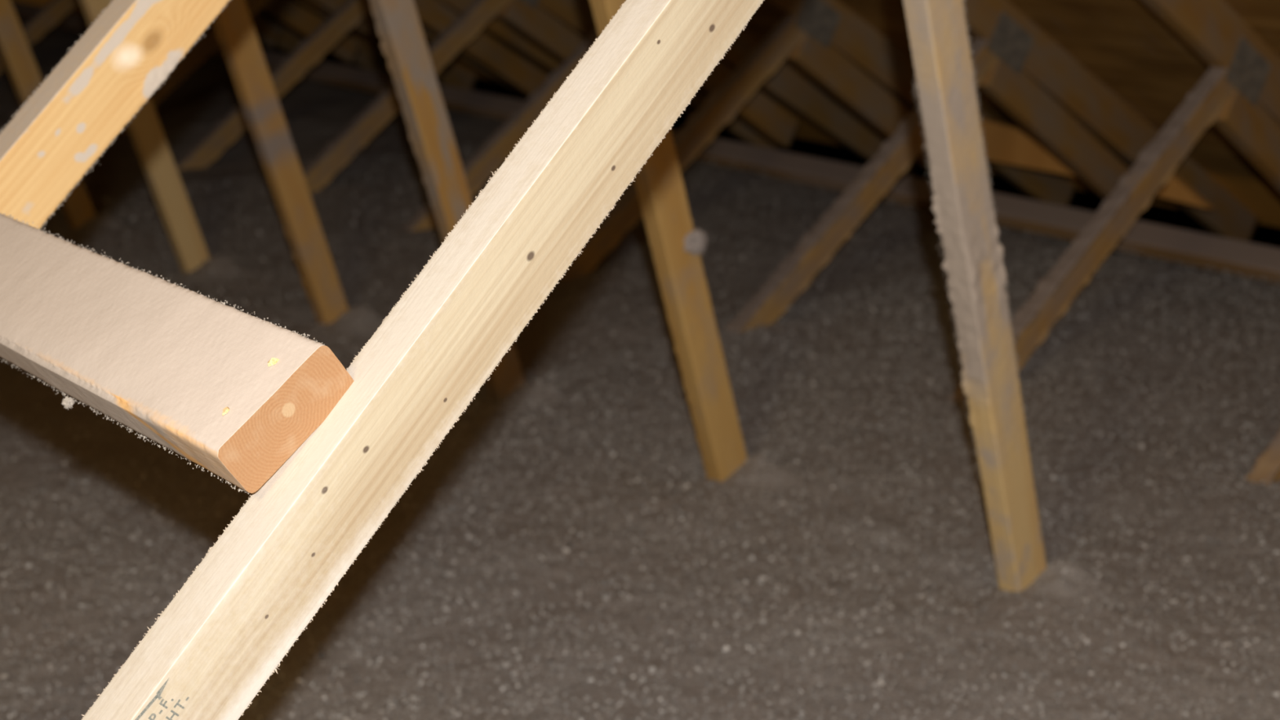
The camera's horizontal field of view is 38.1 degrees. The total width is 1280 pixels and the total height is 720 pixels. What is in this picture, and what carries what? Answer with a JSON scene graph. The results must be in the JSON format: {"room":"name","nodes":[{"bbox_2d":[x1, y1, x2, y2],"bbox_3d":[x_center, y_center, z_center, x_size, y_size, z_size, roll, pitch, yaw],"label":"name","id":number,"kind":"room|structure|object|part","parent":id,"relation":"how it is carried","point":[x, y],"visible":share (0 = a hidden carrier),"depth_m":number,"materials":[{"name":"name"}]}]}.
{"room":"attic","nodes":[
{"label":"attic","id":0,"kind":"room"},
{"bbox_2d":[11,0,84,32],"bbox_3d":[-7.513,-2.515,6.883,12.200,3.983,0.020,-14,22,-39],"label":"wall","id":1,"kind":"structure","parent":0,"point":[77,9],"depth_m":10.70,"materials":[{"name":"brown wood"}]},
{"bbox_2d":[0,18,1279,719],"bbox_3d":[-2.764,0.185,3.719,9.400,0.450,12.000,-14,22,-39],"label":"floor","id":2,"kind":"structure","parent":0,"point":[315,113],"depth_m":2.94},
{"bbox_2d":[8,106,22,119],"bbox_3d":[-2.051,-0.997,6.619,1.240,0.893,0.049,-14,22,-38],"label":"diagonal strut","id":3,"kind":"object","parent":2,"relation":"on","point":[14,113],"visible":0.02,"depth_m":6.53,"materials":[{"name":"brown wood"}]},
{"bbox_2d":[0,0,79,72],"bbox_3d":[-2.451,-1.130,7.060,1.242,0.894,0.048,-14,22,-39],"label":"diagonal strut","id":4,"kind":"object","parent":2,"relation":"on","point":[47,17],"visible":0.66,"depth_m":7.13,"materials":[{"name":"brown wood"}]},
{"bbox_2d":[0,0,96,229],"bbox_3d":[-1.595,-0.928,4.526,0.644,1.952,0.041,-14,22,-39],"label":"wooden post","id":5,"kind":"object","parent":2,"relation":"on","point":[15,53],"visible":0.34,"depth_m":4.62,"materials":[{"name":"brown wood"}]},
{"bbox_2d":[0,0,230,229],"bbox_3d":[-0.625,0.011,1.480,2.121,1.954,0.047,-14,22,-38],"label":"strut","id":6,"kind":"object","parent":2,"relation":"on","point":[132,47],"visible":0.89,"depth_m":1.54,"materials":[{"name":"brown wood"}]},
{"bbox_2d":[79,0,209,272],"bbox_3d":[-1.197,-0.794,4.085,0.644,1.952,0.041,-14,22,-39],"label":"wooden post","id":7,"kind":"object","parent":2,"relation":"on","point":[145,130],"visible":0.48,"depth_m":4.27,"materials":[{"name":"brown wood"}]},
{"bbox_2d":[119,0,268,133],"bbox_3d":[-1.654,-0.863,6.177,1.245,0.897,0.048,-14,22,-39],"label":"diagonal strut","id":8,"kind":"object","parent":2,"relation":"on","point":[204,47],"visible":0.23,"depth_m":6.24,"materials":[{"name":"brown wood"}]},
{"bbox_2d":[175,0,371,170],"bbox_3d":[-1.255,-0.728,5.736,1.241,0.895,0.050,-14,22,-38],"label":"diagonal strut","id":9,"kind":"object","parent":2,"relation":"on","point":[226,131],"visible":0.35,"depth_m":5.80,"materials":[{"name":"brown wood"}]},
{"bbox_2d":[212,0,348,325],"bbox_3d":[-0.800,-0.660,3.645,0.645,1.952,0.045,-14,22,-38],"label":"wooden post","id":10,"kind":"object","parent":2,"relation":"on","point":[235,31],"visible":0.66,"depth_m":3.76,"materials":[{"name":"brown wood"}]},
{"bbox_2d":[302,0,511,192],"bbox_3d":[-0.857,-0.594,5.294,1.239,0.895,0.049,-14,22,-38],"label":"diagonal strut","id":11,"kind":"object","parent":2,"relation":"on","point":[338,153],"visible":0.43,"depth_m":5.34,"materials":[{"name":"brown wood"}]},
{"bbox_2d":[80,0,764,719],"bbox_3d":[-0.226,0.145,1.038,2.117,1.949,0.042,-14,22,-39],"label":"strut","id":12,"kind":"object","parent":2,"relation":"on","point":[233,622],"visible":1,"depth_m":1.07,"materials":[{"name":"brown wood"}]},
{"bbox_2d":[0,213,354,494],"bbox_3d":[-0.815,-0.177,1.728,0.095,0.083,1.900,-14,22,-39],"label":"brace","id":13,"kind":"object","parent":12,"relation":"attached to","point":[162,359],"visible":1,"depth_m":1.11,"materials":[{"name":"brown wood"}]},
{"bbox_2d":[61,395,75,409],"bbox_3d":[-0.373,0.028,1.210,0.009,0.010,0.010,-14,22,-39],"label":"tuft","id":14,"kind":"object","parent":13,"relation":"hanging from","point":[67,402],"visible":1,"depth_m":1.21,"materials":[{"name":"white"}]},
{"bbox_2d":[222,406,230,416],"bbox_3d":[-0.231,0.029,1.036,0.004,0.004,0.005,1,17,3],"label":"chip","id":15,"kind":"object","parent":13,"relation":"on","point":[225,411],"visible":1,"depth_m":1.03,"materials":[{"name":"beige wood"}]},
{"bbox_2d":[267,357,279,366],"bbox_3d":[-0.207,0.001,1.050,0.007,0.005,0.004,-1,17,-4],"label":"chip","id":16,"kind":"object","parent":13,"relation":"on","point":[273,361],"visible":1,"depth_m":1.05,"materials":[{"name":"beige wood"}]},
{"bbox_2d":[368,0,525,399],"bbox_3d":[-0.403,-0.527,3.204,0.644,1.952,0.047,-14,22,-39],"label":"wooden post","id":17,"kind":"object","parent":2,"relation":"on","point":[403,44],"visible":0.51,"depth_m":3.24,"materials":[{"name":"brown wood"}]},
{"bbox_2d":[401,28,598,231],"bbox_3d":[-0.458,-0.460,4.853,1.241,0.895,0.052,-14,22,-39],"label":"diagonal strut","id":18,"kind":"object","parent":2,"relation":"on","point":[491,155],"visible":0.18,"depth_m":4.89,"materials":[{"name":"brown wood"}]},
{"bbox_2d":[0,141,1279,719],"bbox_3d":[0.025,0.048,3.499,3.308,0.074,4.706,-14,22,-39],"label":"flakes","id":19,"kind":"object","parent":2,"relation":"on","point":[413,698],"visible":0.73,"depth_m":2.91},
{"bbox_2d":[10,0,1279,284],"bbox_3d":[-0.072,-0.746,6.070,0.097,0.072,11.300,-14,22,-39],"label":"board","id":20,"kind":"object","parent":2,"relation":"on","point":[1173,244],"visible":0.54,"depth_m":5.15,"materials":[{"name":"brown wood"}]},
{"bbox_2d":[589,0,746,481],"bbox_3d":[-0.002,-0.392,2.761,0.644,1.952,0.042,-14,22,-39],"label":"wooden post","id":21,"kind":"object","parent":2,"relation":"on","point":[660,186],"visible":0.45,"depth_m":2.91,"materials":[{"name":"brown wood"}]},
{"bbox_2d":[682,227,709,257],"bbox_3d":[0.084,-0.182,2.870,0.061,0.058,0.044,-14,22,-39],"label":"tuft","id":22,"kind":"object","parent":21,"relation":"hanging from","point":[695,242],"visible":1,"depth_m":2.86,"materials":[{"name":"grey"}]},
{"bbox_2d":[559,15,807,280],"bbox_3d":[-0.060,-0.325,4.412,1.241,0.894,0.049,-14,22,-38],"label":"diagonal strut","id":23,"kind":"object","parent":2,"relation":"on","point":[722,105],"visible":0.44,"depth_m":4.52,"materials":[{"name":"brown wood"}]},
{"bbox_2d":[724,38,999,333],"bbox_3d":[0.338,-0.193,3.970,1.242,0.894,0.049,-14,22,-38],"label":"diagonal strut","id":24,"kind":"object","parent":2,"relation":"on","point":[815,248],"visible":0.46,"depth_m":4.01,"materials":[{"name":"brown wood"}]},
{"bbox_2d":[902,0,1046,591],"bbox_3d":[0.394,-0.258,2.321,0.644,1.952,0.056,-14,22,-38],"label":"wooden post","id":25,"kind":"object","parent":2,"relation":"on","point":[962,208],"visible":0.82,"depth_m":2.38,"materials":[{"name":"brown wood"}]},
{"bbox_2d":[946,66,1235,404],"bbox_3d":[0.735,-0.057,3.527,1.242,0.896,0.049,-14,22,-39],"label":"diagonal strut","id":26,"kind":"object","parent":2,"relation":"on","point":[1156,164],"visible":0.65,"depth_m":3.62,"materials":[{"name":"brown wood"}]},
{"bbox_2d":[1244,431,1279,484],"bbox_3d":[1.134,0.077,3.086,1.241,0.897,0.048,-14,22,-38],"label":"diagonal strut","id":27,"kind":"object","parent":2,"relation":"on","point":[1267,467],"visible":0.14,"depth_m":3.01,"materials":[{"name":"brown wood"}]},
{"bbox_2d":[78,0,1279,227],"bbox_3d":[-1.702,-1.876,4.049,6.026,3.532,12.000,-14,22,-39],"label":"ceiling","id":28,"kind":"structure","parent":0,"point":[1125,45],"depth_m":4.39,"materials":[{"name":"brown wood"}]},
{"bbox_2d":[256,10,306,53],"bbox_3d":[-2.454,-1.884,7.669,2.561,1.563,0.040,-14,22,-39],"label":"rafter","id":29,"kind":"object","parent":28,"relation":"attached to","point":[289,39],"visible":0.12,"depth_m":8.52,"materials":[{"name":"brown wood"}]},
{"bbox_2d":[258,3,391,74],"bbox_3d":[-2.056,-1.750,7.228,2.561,1.563,0.040,-14,22,-39],"label":"rafter","id":30,"kind":"object","parent":28,"relation":"attached to","point":[368,57],"visible":0.27,"depth_m":8.11,"materials":[{"name":"brown wood"}]},
{"bbox_2d":[250,13,282,48],"bbox_3d":[-1.764,-1.481,7.573,0.650,0.463,0.040,-14,22,-39],"label":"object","id":31,"kind":"object","parent":30,"relation":"attached to","point":[268,33],"visible":0.27,"depth_m":7.76,"materials":[{"name":"brown wood"}]},
{"bbox_2d":[297,0,477,89],"bbox_3d":[-1.657,-1.616,6.786,2.561,1.563,0.040,-14,22,-39],"label":"rafter","id":32,"kind":"object","parent":28,"relation":"attached to","point":[456,75],"visible":0.27,"depth_m":7.68,"materials":[{"name":"brown wood"}]},
{"bbox_2d":[260,0,360,63],"bbox_3d":[-1.366,-1.347,7.131,0.649,0.463,0.040,-14,22,-39],"label":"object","id":33,"kind":"object","parent":32,"relation":"attached to","point":[289,12],"visible":0.76,"depth_m":7.18,"materials":[{"name":"brown wood"}]},
{"bbox_2d":[420,22,529,98],"bbox_3d":[-1.259,-1.482,6.345,2.561,1.563,0.040,-14,22,-39],"label":"rafter","id":34,"kind":"object","parent":28,"relation":"attached to","point":[430,35],"visible":0.2,"depth_m":7.01,"materials":[{"name":"brown wood"}]},
{"bbox_2d":[311,0,448,80],"bbox_3d":[-0.967,-1.213,6.690,0.649,0.462,0.040,-14,22,-39],"label":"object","id":35,"kind":"object","parent":34,"relation":"attached to","point":[366,26],"visible":0.19,"depth_m":6.65,"materials":[{"name":"brown wood"}]},
{"bbox_2d":[439,0,564,71],"bbox_3d":[-0.861,-1.347,5.903,2.561,1.562,0.040,-14,22,-39],"label":"rafter","id":36,"kind":"object","parent":28,"relation":"attached to","point":[498,27],"visible":0.2,"depth_m":6.34,"materials":[{"name":"brown wood"}]},
{"bbox_2d":[413,0,547,95],"bbox_3d":[-0.569,-1.079,6.248,0.649,0.463,0.040,-14,22,-39],"label":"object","id":37,"kind":"object","parent":36,"relation":"attached to","point":[434,15],"visible":0.6,"depth_m":6.29,"materials":[{"name":"brown wood"}]},
{"bbox_2d":[520,0,782,150],"bbox_3d":[-0.463,-1.214,5.461,2.561,1.563,0.041,-14,22,-39],"label":"rafter","id":38,"kind":"object","parent":28,"relation":"attached to","point":[576,15],"visible":0.2,"depth_m":5.76,"materials":[{"name":"brown wood"}]},
{"bbox_3d":[-0.347,-1.127,5.564,0.141,0.093,0.001,26,-5,-43],"label":"connector plate","id":39,"kind":"part","parent":38,"relation":"part of","materials":[{"name":"silver metal"}]},
{"bbox_2d":[497,0,585,62],"bbox_3d":[-0.171,-0.945,5.806,0.649,0.462,0.040,-14,22,-39],"label":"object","id":40,"kind":"object","parent":38,"relation":"attached to","point":[538,24],"visible":0.38,"depth_m":5.65,"materials":[{"name":"brown wood"}]},
{"bbox_2d":[720,29,919,176],"bbox_3d":[-0.065,-1.079,5.020,2.561,1.564,0.040,-14,22,-39],"label":"rafter","id":41,"kind":"object","parent":28,"relation":"attached to","point":[788,84],"visible":0.34,"depth_m":5.63,"materials":[{"name":"brown wood"}]},
{"bbox_2d":[700,60,800,148],"bbox_3d":[0.227,-0.810,5.365,0.649,0.463,0.039,-14,22,-39],"label":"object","id":42,"kind":"object","parent":41,"relation":"attached to","point":[760,111],"visible":0.39,"depth_m":5.49,"materials":[{"name":"brown wood"}]},
{"bbox_2d":[765,0,1077,206],"bbox_3d":[0.105,-1.056,4.337,3.165,1.916,0.041,-14,22,-39],"label":"rafter","id":43,"kind":"object","parent":28,"relation":"attached to","point":[832,21],"visible":0.6,"depth_m":4.86,"materials":[{"name":"brown wood"}]},
{"bbox_3d":[0.450,-0.858,4.681,0.141,0.093,0.001,26,-5,-43],"label":"connector plate","id":44,"kind":"part","parent":43,"relation":"part of","materials":[{"name":"silver metal"}]},
{"bbox_2d":[786,26,930,171],"bbox_3d":[0.625,-0.676,4.923,0.649,0.462,0.040,-14,22,-39],"label":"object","id":45,"kind":"object","parent":43,"relation":"attached to","point":[829,67],"visible":0.63,"depth_m":4.82,"materials":[{"name":"brown wood"}]},
{"bbox_2d":[979,116,1079,177],"bbox_3d":[1.025,-0.581,4.994,0.025,0.117,0.417,-14,22,-39],"label":"wood offcut","id":46,"kind":"object","parent":45,"relation":"attached to","point":[1006,144],"visible":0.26,"depth_m":4.99,"materials":[{"name":"brown wood"}]},
{"bbox_2d":[962,0,1259,242],"bbox_3d":[0.503,-0.922,3.896,3.165,1.916,0.042,-14,22,-39],"label":"rafter","id":47,"kind":"object","parent":28,"relation":"attached to","point":[1093,104],"visible":0.8,"depth_m":4.48,"materials":[{"name":"brown wood"}]},
{"bbox_3d":[0.848,-0.724,4.240,0.141,0.093,0.001,26,-5,-43],"label":"connector plate","id":48,"kind":"part","parent":47,"relation":"part of","materials":[{"name":"silver metal"}]},
{"bbox_2d":[977,50,1129,199],"bbox_3d":[1.024,-0.542,4.482,0.649,0.462,0.039,-14,22,-39],"label":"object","id":49,"kind":"object","parent":47,"relation":"attached to","point":[1020,96],"visible":0.87,"depth_m":4.42,"materials":[{"name":"brown wood"}]},
{"bbox_2d":[1154,173,1214,208],"bbox_3d":[1.351,-0.447,4.640,0.025,0.107,0.195,-14,22,-39],"label":"wood offcut","id":50,"kind":"object","parent":49,"relation":"attached to","point":[1175,189],"visible":0.43,"depth_m":4.63,"materials":[{"name":"brown wood"}]},
{"bbox_2d":[1142,0,1279,124],"bbox_3d":[0.901,-0.787,3.454,3.164,1.916,0.041,-14,22,-39],"label":"rafter","id":51,"kind":"object","parent":28,"relation":"attached to","point":[1212,28],"visible":0.97,"depth_m":3.73,"materials":[{"name":"brown wood"}]},
{"bbox_2d":[1213,80,1279,191],"bbox_3d":[1.422,-0.408,4.040,0.649,0.463,0.040,-14,22,-39],"label":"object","id":52,"kind":"object","parent":51,"relation":"attached to","point":[1251,129],"visible":0.9,"depth_m":3.87,"materials":[{"name":"brown wood"}]},
{"bbox_3d":[1.246,-0.590,3.798,0.141,0.093,0.001,26,-5,-43],"label":"connector plate","id":53,"kind":"part","parent":51,"relation":"part of","materials":[{"name":"silver metal"}]}
]}

